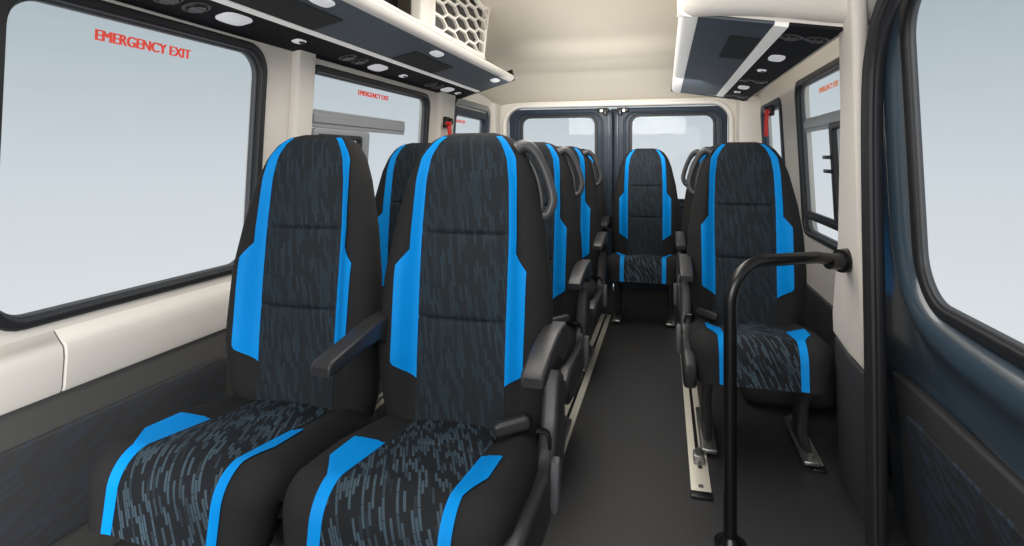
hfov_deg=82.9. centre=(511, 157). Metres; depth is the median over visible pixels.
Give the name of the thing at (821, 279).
wall
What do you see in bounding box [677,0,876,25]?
trim
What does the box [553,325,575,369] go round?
armrest
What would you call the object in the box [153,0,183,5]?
air vent
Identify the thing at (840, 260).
pole
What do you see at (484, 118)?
window
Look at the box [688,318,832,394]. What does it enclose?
cushion
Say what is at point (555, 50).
ceiling
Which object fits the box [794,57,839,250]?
window
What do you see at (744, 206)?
passenger seat
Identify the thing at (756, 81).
air vent
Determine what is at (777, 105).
window
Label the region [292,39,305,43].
light
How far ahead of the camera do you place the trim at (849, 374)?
1.75 m
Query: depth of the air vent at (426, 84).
3.29 m
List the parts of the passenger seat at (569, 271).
panel, backrest, grab handle, armrest, recline lever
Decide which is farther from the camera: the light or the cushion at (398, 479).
the light
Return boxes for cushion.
[88,395,377,545]
[282,414,538,545]
[607,252,675,284]
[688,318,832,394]
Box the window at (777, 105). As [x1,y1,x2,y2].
[760,97,784,163]
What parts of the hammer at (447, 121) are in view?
handle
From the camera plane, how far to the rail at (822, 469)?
1.94 m
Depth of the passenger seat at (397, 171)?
2.51 m
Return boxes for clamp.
[693,447,704,464]
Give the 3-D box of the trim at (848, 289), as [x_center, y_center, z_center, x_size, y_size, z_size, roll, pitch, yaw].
[1.015,0.022,1.749,0.076,1.145,0.320,0,0,15]
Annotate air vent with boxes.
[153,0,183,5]
[181,2,210,13]
[338,55,356,60]
[351,59,367,64]
[424,83,436,86]
[431,85,443,88]
[738,78,750,81]
[752,80,767,83]
[779,34,803,40]
[804,37,829,43]
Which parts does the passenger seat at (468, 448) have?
armrest, seat panel, panel, backrest, grab handle, armrest, recline lever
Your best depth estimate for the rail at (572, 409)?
2.77 m
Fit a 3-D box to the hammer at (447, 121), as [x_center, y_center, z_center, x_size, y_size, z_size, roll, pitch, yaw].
[-0.405,-0.160,3.644,0.063,0.200,0.110,0,0,15]
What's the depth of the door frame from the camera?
4.71 m
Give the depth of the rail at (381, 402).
2.47 m
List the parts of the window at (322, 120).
sliding frame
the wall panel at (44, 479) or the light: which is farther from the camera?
the light
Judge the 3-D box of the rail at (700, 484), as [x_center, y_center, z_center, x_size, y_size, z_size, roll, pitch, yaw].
[0.893,1.044,2.955,0.066,0.012,2.430,0,0,15]
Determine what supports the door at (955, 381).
in the wall at (821, 279)
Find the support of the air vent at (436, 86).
attached to the luggage rack at (368, 36)
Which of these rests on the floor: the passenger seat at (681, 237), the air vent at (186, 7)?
the passenger seat at (681, 237)
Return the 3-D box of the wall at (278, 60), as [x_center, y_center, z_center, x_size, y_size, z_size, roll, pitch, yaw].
[-0.883,0.250,2.301,0.164,1.600,5.400,0,0,15]
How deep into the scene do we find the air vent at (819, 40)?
1.83 m
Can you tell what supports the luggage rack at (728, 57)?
attached to the wall at (821, 279)
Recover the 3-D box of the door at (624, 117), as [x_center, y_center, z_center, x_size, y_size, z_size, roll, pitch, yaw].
[1.229,0.339,4.534,0.861,1.482,0.125,0,0,15]
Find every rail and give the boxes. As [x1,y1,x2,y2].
[375,392,383,410]
[564,314,610,453]
[676,305,712,500]
[809,438,826,473]
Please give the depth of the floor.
1.97 m
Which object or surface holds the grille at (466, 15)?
attached to the duct
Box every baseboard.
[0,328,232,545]
[801,284,891,477]
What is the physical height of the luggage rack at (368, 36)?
0.165 m
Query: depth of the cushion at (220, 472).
1.19 m
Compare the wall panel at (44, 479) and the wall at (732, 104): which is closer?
the wall panel at (44, 479)
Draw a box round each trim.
[0,331,63,414]
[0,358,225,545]
[55,281,230,390]
[287,50,315,139]
[434,92,454,140]
[490,103,499,133]
[503,99,733,141]
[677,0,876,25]
[737,96,761,142]
[739,363,836,409]
[833,0,867,368]
[835,336,864,522]
[861,0,902,545]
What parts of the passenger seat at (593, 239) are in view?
panel, backrest, grab handle, armrest, recline lever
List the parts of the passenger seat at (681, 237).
recline lever, armrest, grab handle, backrest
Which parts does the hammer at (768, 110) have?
handle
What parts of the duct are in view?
duct post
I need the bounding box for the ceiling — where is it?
[398,0,766,105]
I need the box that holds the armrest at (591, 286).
[582,279,596,299]
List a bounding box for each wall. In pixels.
[0,0,491,379]
[500,98,736,141]
[759,37,838,305]
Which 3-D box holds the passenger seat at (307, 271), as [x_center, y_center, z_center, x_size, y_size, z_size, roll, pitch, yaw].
[-0.624,0.485,1.419,0.460,1.105,0.600,0,0,15]
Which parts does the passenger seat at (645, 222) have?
leg, seat panel, backrest, panel, leg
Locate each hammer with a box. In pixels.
[443,117,452,134]
[763,104,774,136]
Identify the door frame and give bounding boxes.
[611,109,616,283]
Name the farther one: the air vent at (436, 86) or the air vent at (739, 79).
the air vent at (436, 86)
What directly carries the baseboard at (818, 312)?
attached to the wall at (821, 279)
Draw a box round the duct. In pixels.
[376,0,489,59]
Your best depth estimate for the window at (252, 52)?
1.62 m
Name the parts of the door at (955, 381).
trim panel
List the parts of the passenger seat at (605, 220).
armrest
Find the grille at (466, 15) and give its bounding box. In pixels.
[433,0,489,56]
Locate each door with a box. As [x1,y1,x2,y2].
[509,108,612,288]
[614,106,726,291]
[868,0,1023,545]
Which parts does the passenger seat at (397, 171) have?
backrest, panel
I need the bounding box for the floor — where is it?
[114,286,912,545]
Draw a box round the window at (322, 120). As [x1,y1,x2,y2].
[311,64,429,159]
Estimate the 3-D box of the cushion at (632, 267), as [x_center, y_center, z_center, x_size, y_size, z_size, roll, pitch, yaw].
[0.862,0.708,3.784,0.460,0.199,0.535,0,0,15]
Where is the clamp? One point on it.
(698, 453)
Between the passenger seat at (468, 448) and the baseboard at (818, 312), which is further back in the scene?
the baseboard at (818, 312)
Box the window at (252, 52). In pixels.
[0,0,267,331]
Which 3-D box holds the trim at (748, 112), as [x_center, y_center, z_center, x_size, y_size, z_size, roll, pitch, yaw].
[1.759,0.300,4.275,0.180,1.500,0.165,0,0,15]
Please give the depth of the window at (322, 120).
2.76 m
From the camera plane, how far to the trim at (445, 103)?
3.63 m
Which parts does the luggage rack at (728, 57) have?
cloth panel, speaker panel, service panel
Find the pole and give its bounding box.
[714,248,852,545]
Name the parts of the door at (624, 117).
trim panel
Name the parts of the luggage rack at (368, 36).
speaker panel, cloth panel, speaker panel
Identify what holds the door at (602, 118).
in the wall at (732, 104)
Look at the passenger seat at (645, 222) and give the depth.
3.96 m
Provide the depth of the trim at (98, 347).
1.59 m
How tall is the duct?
0.296 m
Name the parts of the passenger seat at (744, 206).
recline lever, armrest, grab handle, leg, panel, backrest, seat panel, leg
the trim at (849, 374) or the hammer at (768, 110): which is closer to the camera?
the trim at (849, 374)
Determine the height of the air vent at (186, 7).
0.027 m
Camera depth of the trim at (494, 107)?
4.70 m
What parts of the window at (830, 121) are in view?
sliding frame, sliding frame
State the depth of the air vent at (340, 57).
2.41 m
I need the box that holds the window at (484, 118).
[453,98,490,133]
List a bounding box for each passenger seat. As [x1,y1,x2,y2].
[88,135,382,545]
[282,133,566,545]
[375,143,429,403]
[525,142,591,439]
[557,146,607,371]
[582,149,610,251]
[607,148,679,326]
[673,146,714,323]
[676,142,832,466]
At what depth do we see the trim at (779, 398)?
2.41 m
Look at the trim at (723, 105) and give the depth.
4.57 m
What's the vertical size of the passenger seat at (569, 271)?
1.105 m
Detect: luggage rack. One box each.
[115,0,514,98]
[670,7,842,100]
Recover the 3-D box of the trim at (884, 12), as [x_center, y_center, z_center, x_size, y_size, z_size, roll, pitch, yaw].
[0.715,0.270,0.584,0.062,1.560,2.094,0,0,15]
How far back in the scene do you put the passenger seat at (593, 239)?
3.14 m
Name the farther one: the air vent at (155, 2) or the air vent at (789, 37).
the air vent at (789, 37)
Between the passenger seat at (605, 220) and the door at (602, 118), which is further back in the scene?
the door at (602, 118)
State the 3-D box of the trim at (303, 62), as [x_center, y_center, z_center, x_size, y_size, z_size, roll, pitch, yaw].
[-0.833,0.005,2.260,0.093,0.850,0.155,0,0,15]
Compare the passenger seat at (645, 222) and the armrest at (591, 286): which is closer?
the armrest at (591, 286)
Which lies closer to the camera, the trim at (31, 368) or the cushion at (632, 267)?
the trim at (31, 368)
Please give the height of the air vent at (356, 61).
0.027 m
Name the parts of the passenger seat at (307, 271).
seat panel, leg, panel, backrest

